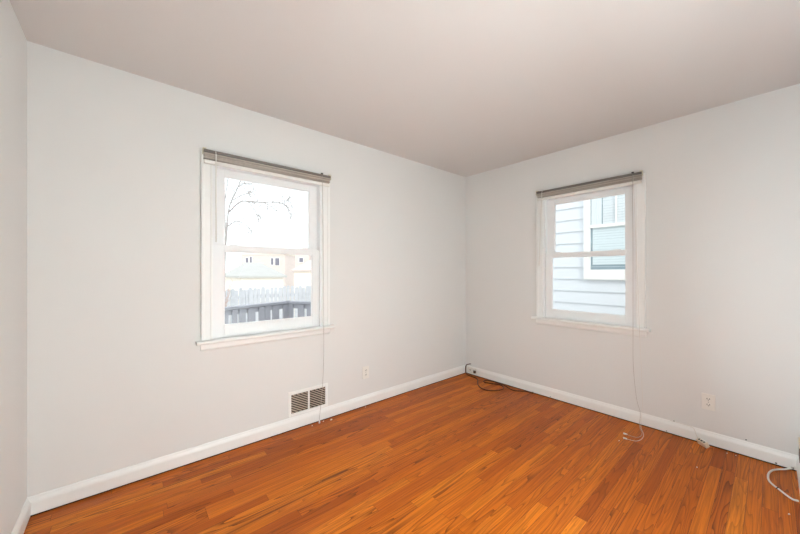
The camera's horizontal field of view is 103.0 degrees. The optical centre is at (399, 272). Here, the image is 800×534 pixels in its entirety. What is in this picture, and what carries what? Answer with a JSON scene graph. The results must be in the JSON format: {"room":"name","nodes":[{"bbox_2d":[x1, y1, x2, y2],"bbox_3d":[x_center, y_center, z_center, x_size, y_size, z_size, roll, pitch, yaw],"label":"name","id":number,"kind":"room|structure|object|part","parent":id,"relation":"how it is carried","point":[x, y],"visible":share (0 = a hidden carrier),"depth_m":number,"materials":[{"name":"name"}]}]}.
{"room":"empty bedroom","nodes":[
{"label":"empty bedroom","id":0,"kind":"room"},
{"bbox_2d":[0,0,26,533],"bbox_3d":[-0.633,0.034,0.025,0.150,2.440,4.100,0,0,-41],"label":"wall","id":1,"kind":"structure","parent":0,"point":[13,42],"depth_m":1.42,"materials":[{"name":"paint"}]},
{"bbox_2d":[11,499,30,533],"bbox_3d":[-1.058,1.204,0.647,0.015,0.100,2.571,0,0,-41],"label":"baseboard","id":2,"kind":"structure","parent":1,"relation":"attached to","point":[21,523],"depth_m":1.53,"materials":[{"name":"paint"}]},
{"bbox_2d":[27,41,465,496],"bbox_3d":[-0.595,0.034,2.857,3.896,2.440,0.150,0,0,-41],"label":"wall","id":3,"kind":"structure","parent":0,"point":[118,378],"depth_m":2.00,"materials":[{"name":"paint"}]},
{"bbox_2d":[27,365,465,516],"bbox_3d":[-0.542,1.204,2.795,3.596,0.100,0.015,0,0,-41],"label":"baseboard","id":4,"kind":"structure","parent":3,"relation":"attached to","point":[44,501],"depth_m":2.13,"materials":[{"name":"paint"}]},
{"bbox_2d":[195,151,334,350],"bbox_3d":[-1.035,-0.140,2.505,1.004,1.333,0.311,0,0,-41],"label":"window","id":5,"kind":"structure","parent":3,"relation":"in","point":[215,334],"depth_m":2.33,"materials":[{"name":"paint"}]},
{"bbox_3d":[-0.958,0.469,2.415,1.004,0.023,0.072,0,0,-41],"label":"sill","id":6,"kind":"part","parent":5,"relation":"part of","materials":[{"name":"paint"}]},
{"bbox_3d":[-1.018,-0.438,2.486,0.775,0.588,0.033,0,0,-41],"label":"sash","id":7,"kind":"part","parent":5,"relation":"part of","materials":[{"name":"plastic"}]},
{"bbox_2d":[202,147,330,422],"bbox_3d":[-0.945,0.214,2.400,0.935,2.079,0.052,0,0,-41],"label":"mini blind","id":8,"kind":"object","parent":5,"relation":"attached to","point":[211,157],"visible":1,"depth_m":2.33,"materials":[{"name":"white plastic"}]},
{"bbox_3d":[-0.951,-0.737,2.407,0.919,0.025,0.021,0,0,-41],"label":"rail","id":9,"kind":"part","parent":8,"relation":"part of","materials":[{"name":"white plastic"}]},
{"bbox_3d":[-0.649,0.217,2.648,0.042,2.030,0.025,0,0,14],"label":"lift cord","id":10,"kind":"part","parent":8,"relation":"part of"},
{"bbox_3d":[-0.991,0.134,2.454,0.775,0.646,0.036,0,0,-41],"label":"sash","id":11,"kind":"part","parent":5,"relation":"part of","materials":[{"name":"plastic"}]},
{"bbox_3d":[-1.025,-0.136,2.493,0.827,1.230,0.164,0,0,-41],"label":"frame","id":12,"kind":"part","parent":5,"relation":"part of","materials":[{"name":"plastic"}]},
{"bbox_2d":[288,383,327,417],"bbox_3d":[-0.750,1.049,2.619,0.344,0.196,0.010,0,0,-41],"label":"air vent","id":13,"kind":"object","parent":3,"relation":"in","point":[305,400],"visible":1,"depth_m":2.61,"materials":[{"name":"metal"}]},
{"bbox_3d":[-0.810,1.052,2.568,0.140,0.150,0.005,0,0,-41],"label":"louver panel","id":14,"kind":"part","parent":13,"relation":"part of","materials":[{"name":"metal"}]},
{"bbox_3d":[-0.692,1.052,2.670,0.140,0.150,0.005,0,0,-41],"label":"louver panel","id":15,"kind":"part","parent":13,"relation":"part of","materials":[{"name":"metal"}]},
{"bbox_2d":[362,366,368,378],"bbox_3d":[-0.322,0.943,2.988,0.072,0.116,0.008,0,0,-41],"label":"wall outlet","id":16,"kind":"object","parent":3,"relation":"attached to","point":[365,370],"visible":1,"depth_m":2.98,"materials":[{"name":"white plastic"}]},
{"bbox_2d":[10,0,799,176],"bbox_3d":[0.740,-1.276,1.302,3.896,0.180,4.250,0,0,-41],"label":"ceiling","id":17,"kind":"structure","parent":0,"point":[465,88],"depth_m":1.78,"materials":[{"name":"paint"}]},
{"bbox_2d":[24,373,799,533],"bbox_3d":[0.740,1.314,1.302,3.896,0.120,4.250,0,0,-41],"label":"floor","id":18,"kind":"structure","parent":0,"point":[453,455],"depth_m":1.89,"materials":[{"name":"brown wood"}]},
{"bbox_2d":[465,363,533,393],"bbox_3d":[0.987,1.188,3.521,0.329,0.135,0.873,0,0,-41],"label":"cable","id":19,"kind":"object","parent":18,"relation":"on","point":[502,385],"visible":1,"depth_m":3.51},
{"bbox_2d":[670,420,709,447],"bbox_3d":[2.161,1.202,2.369,0.060,0.104,0.232,0,0,-18],"label":"phone jack","id":20,"kind":"object","parent":18,"relation":"on","point":[700,441],"visible":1,"depth_m":2.29,"materials":[{"name":"beige plastic"}]},
{"bbox_2d":[767,467,798,501],"bbox_3d":[2.264,1.236,1.887,0.424,0.038,0.115,0,0,-41],"label":"coaxial cable","id":21,"kind":"object","parent":18,"relation":"on","point":[772,470],"visible":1,"depth_m":1.91,"materials":[{"name":"white plastic"}]},
{"bbox_2d":[466,83,799,455],"bbox_3d":[2.210,0.034,2.465,0.150,2.440,4.100,0,0,-41],"label":"wall","id":22,"kind":"structure","parent":0,"point":[723,181],"depth_m":2.40,"materials":[{"name":"paint"}]},
{"bbox_2d":[468,367,476,373],"bbox_3d":[0.872,1.189,3.846,0.050,0.062,0.124,0,0,-41],"label":"block","id":23,"kind":"object","parent":22,"relation":"attached to","point":[470,369],"visible":1,"depth_m":3.84,"materials":[{"name":"white plastic"}]},
{"bbox_2d":[531,173,650,336],"bbox_3d":[1.780,-0.140,2.995,0.311,1.333,0.974,0,0,-41],"label":"window","id":24,"kind":"structure","parent":22,"relation":"in","point":[627,324],"depth_m":2.80,"materials":[{"name":"paint"}]},
{"bbox_3d":[1.728,0.134,2.951,0.036,0.646,0.737,0,0,-41],"label":"sash","id":25,"kind":"part","parent":24,"relation":"part of","materials":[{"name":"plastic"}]},
{"bbox_3d":[1.767,-0.136,2.985,0.164,1.230,0.789,0,0,-41],"label":"frame","id":26,"kind":"part","parent":24,"relation":"part of","materials":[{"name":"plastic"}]},
{"bbox_2d":[536,170,643,440],"bbox_3d":[1.573,0.214,2.787,0.361,2.078,0.927,0,0,-41],"label":"mini blind","id":27,"kind":"object","parent":24,"relation":"attached to","point":[633,178],"visible":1,"depth_m":2.81,"materials":[{"name":"white plastic"}]},
{"bbox_3d":[1.681,-0.737,2.911,0.021,0.025,0.864,0,0,-41],"label":"rail","id":28,"kind":"part","parent":27,"relation":"part of","materials":[{"name":"white plastic"}]},
{"bbox_3d":[1.862,0.226,2.506,0.084,2.049,0.261,0,0,44],"label":"lift cord","id":29,"kind":"part","parent":27,"relation":"part of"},
{"bbox_3d":[1.841,0.227,2.470,0.088,2.050,0.336,0,0,43],"label":"lift cord","id":30,"kind":"part","parent":27,"relation":"part of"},
{"bbox_3d":[1.760,-0.438,2.978,0.033,0.588,0.737,0,0,-41],"label":"sash","id":31,"kind":"part","parent":24,"relation":"part of","materials":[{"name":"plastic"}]},
{"bbox_3d":[1.689,0.469,2.918,0.072,0.023,0.974,0,0,-41],"label":"sill","id":32,"kind":"part","parent":24,"relation":"part of","materials":[{"name":"paint"}]},
{"bbox_2d":[466,365,798,470],"bbox_3d":[1.664,1.204,2.973,0.015,0.100,2.587,0,0,-41],"label":"baseboard","id":33,"kind":"structure","parent":22,"relation":"attached to","point":[767,454],"depth_m":2.52,"materials":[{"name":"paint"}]},
{"bbox_2d":[702,393,714,410],"bbox_3d":[2.239,0.943,2.309,0.008,0.116,0.072,0,0,-41],"label":"wall outlet","id":34,"kind":"object","parent":22,"relation":"attached to","point":[708,400],"visible":1,"depth_m":2.31,"materials":[{"name":"white plastic"}]},
{"bbox_3d":[1.184,0.034,0.784,3.596,2.440,0.110,0,0,-41],"label":"wall","id":35,"kind":"structure","parent":0,"visible":0},
{"bbox_2d":[796,458,799,492],"bbox_3d":[1.500,1.204,1.138,2.625,0.100,0.015,0,0,-41],"label":"baseboard","id":36,"kind":"structure","parent":35,"relation":"attached to","point":[797,461],"depth_m":1.89,"materials":[{"name":"paint"}]},
{"bbox_2d":[798,437,799,461],"bbox_3d":[2.451,1.091,1.950,0.119,0.118,0.009,0,0,-41],"label":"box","id":37,"kind":"object","parent":35,"relation":"attached to","point":[798,437],"visible":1,"depth_m":1.93,"materials":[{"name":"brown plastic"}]},
{"label":"outside","id":38,"kind":"structure","parent":0,"visible":0},
{"bbox_2d":[238,287,298,322],"bbox_3d":[-14.387,2.404,37.044,160.000,0.300,150.000,0,0,-41],"label":"ground","id":39,"kind":"structure","parent":38,"point":[290,287],"depth_m":23.64,"materials":[{"name":"white snow"}]},
{"bbox_2d":[225,281,232,306],"bbox_3d":[-4.311,1.109,7.499,0.729,2.291,0.540,0,0,-41],"label":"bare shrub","id":40,"kind":"object","parent":39,"relation":"on","point":[232,281],"visible":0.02,"depth_m":7.72,"materials":[{"name":"plant"}]},
{"bbox_2d":[225,262,286,301],"bbox_3d":[-12.175,0.729,26.358,3.540,3.050,5.540,0,0,-41],"label":"garage","id":41,"kind":"structure","parent":39,"relation":"on","point":[246,275],"depth_m":24.70,"materials":[{"name":"paint"}]},
{"bbox_3d":[-10.501,1.444,24.408,2.500,1.620,0.040,0,0,-41],"label":"door","id":42,"kind":"part","parent":41,"relation":"part of","materials":[{"name":"white"}]},
{"bbox_2d":[225,178,298,267],"bbox_3d":[-3.562,-0.296,8.035,2.061,5.102,0.668,0,0,-6],"label":"bare tree","id":43,"kind":"object","parent":39,"relation":"on","point":[242,183],"visible":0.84,"depth_m":7.99,"materials":[{"name":"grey plant"}]},
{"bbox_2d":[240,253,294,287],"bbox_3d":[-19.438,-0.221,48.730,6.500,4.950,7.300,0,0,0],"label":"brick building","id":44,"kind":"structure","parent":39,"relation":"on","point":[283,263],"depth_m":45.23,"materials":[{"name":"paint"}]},
{"bbox_2d":[225,285,310,323],"bbox_3d":[-4.921,1.329,7.337,1.288,1.850,11.785,0,0,34],"label":"fence","id":45,"kind":"object","parent":39,"relation":"on","point":[245,297],"visible":0.17,"depth_m":9.43,"materials":[{"name":"grey wood"}]},
{"bbox_2d":[225,301,310,323],"bbox_3d":[-2.147,1.354,4.192,2.570,1.800,0.852,0,0,-41],"label":"railing","id":46,"kind":"object","parent":39,"relation":"on","point":[263,309],"visible":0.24,"depth_m":4.61,"materials":[{"name":"grey paint"}]},
{"bbox_3d":[-2.303,0.509,4.057,0.090,0.110,2.265,0,0,30],"label":"rail","id":47,"kind":"part","parent":46,"relation":"part of","materials":[{"name":"grey paint"}]},
{"bbox_3d":[-1.393,0.509,4.886,0.861,0.110,0.090,0,0,18],"label":"rail","id":48,"kind":"part","parent":46,"relation":"part of","materials":[{"name":"grey paint"}]},
{"bbox_2d":[291,255,310,292],"bbox_3d":[-8.777,-0.046,37.374,6.500,4.600,6.750,0,0,0],"label":"brick house","id":49,"kind":"structure","parent":39,"relation":"on","point":[302,270],"depth_m":34.25,"materials":[{"name":"paint"}]},
{"bbox_2d":[553,194,624,314],"bbox_3d":[6.422,-1.446,5.618,5.950,7.400,11.800,0,0,-41],"label":"neighbor house","id":50,"kind":"structure","parent":39,"relation":"on","point":[586,284],"depth_m":5.31,"materials":[{"name":"white"}]},
{"bbox_2d":[591,198,601,224],"bbox_3d":[3.246,-1.139,5.254,0.006,0.714,0.154,0,0,-41],"label":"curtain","id":51,"kind":"object","parent":50,"relation":"hanging from","point":[596,204],"depth_m":5.25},
{"bbox_3d":[3.549,-0.762,4.890,0.059,1.768,1.317,0,0,-41],"label":"window casing","id":52,"kind":"part","parent":50,"relation":"part of","materials":[{"name":"white wood"}]},
{"bbox_3d":[3.551,-0.762,4.892,0.052,1.598,1.193,0,0,-41],"label":"sash","id":53,"kind":"part","parent":50,"relation":"part of","materials":[{"name":"white wood"}]},
{"bbox_2d":[593,225,624,264],"bbox_3d":[3.563,-0.437,4.885,0.005,0.628,1.087,0,0,-41],"label":"blind","id":54,"kind":"object","parent":50,"relation":"hanging from","point":[605,237],"depth_m":5.12,"materials":[{"name":"white plastic"}]},
{"bbox_2d":[603,194,624,223],"bbox_3d":[3.612,-1.140,4.828,0.005,0.712,0.938,0,0,-41],"label":"blind","id":55,"kind":"object","parent":50,"relation":"hanging from","point":[613,206],"depth_m":5.06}
]}

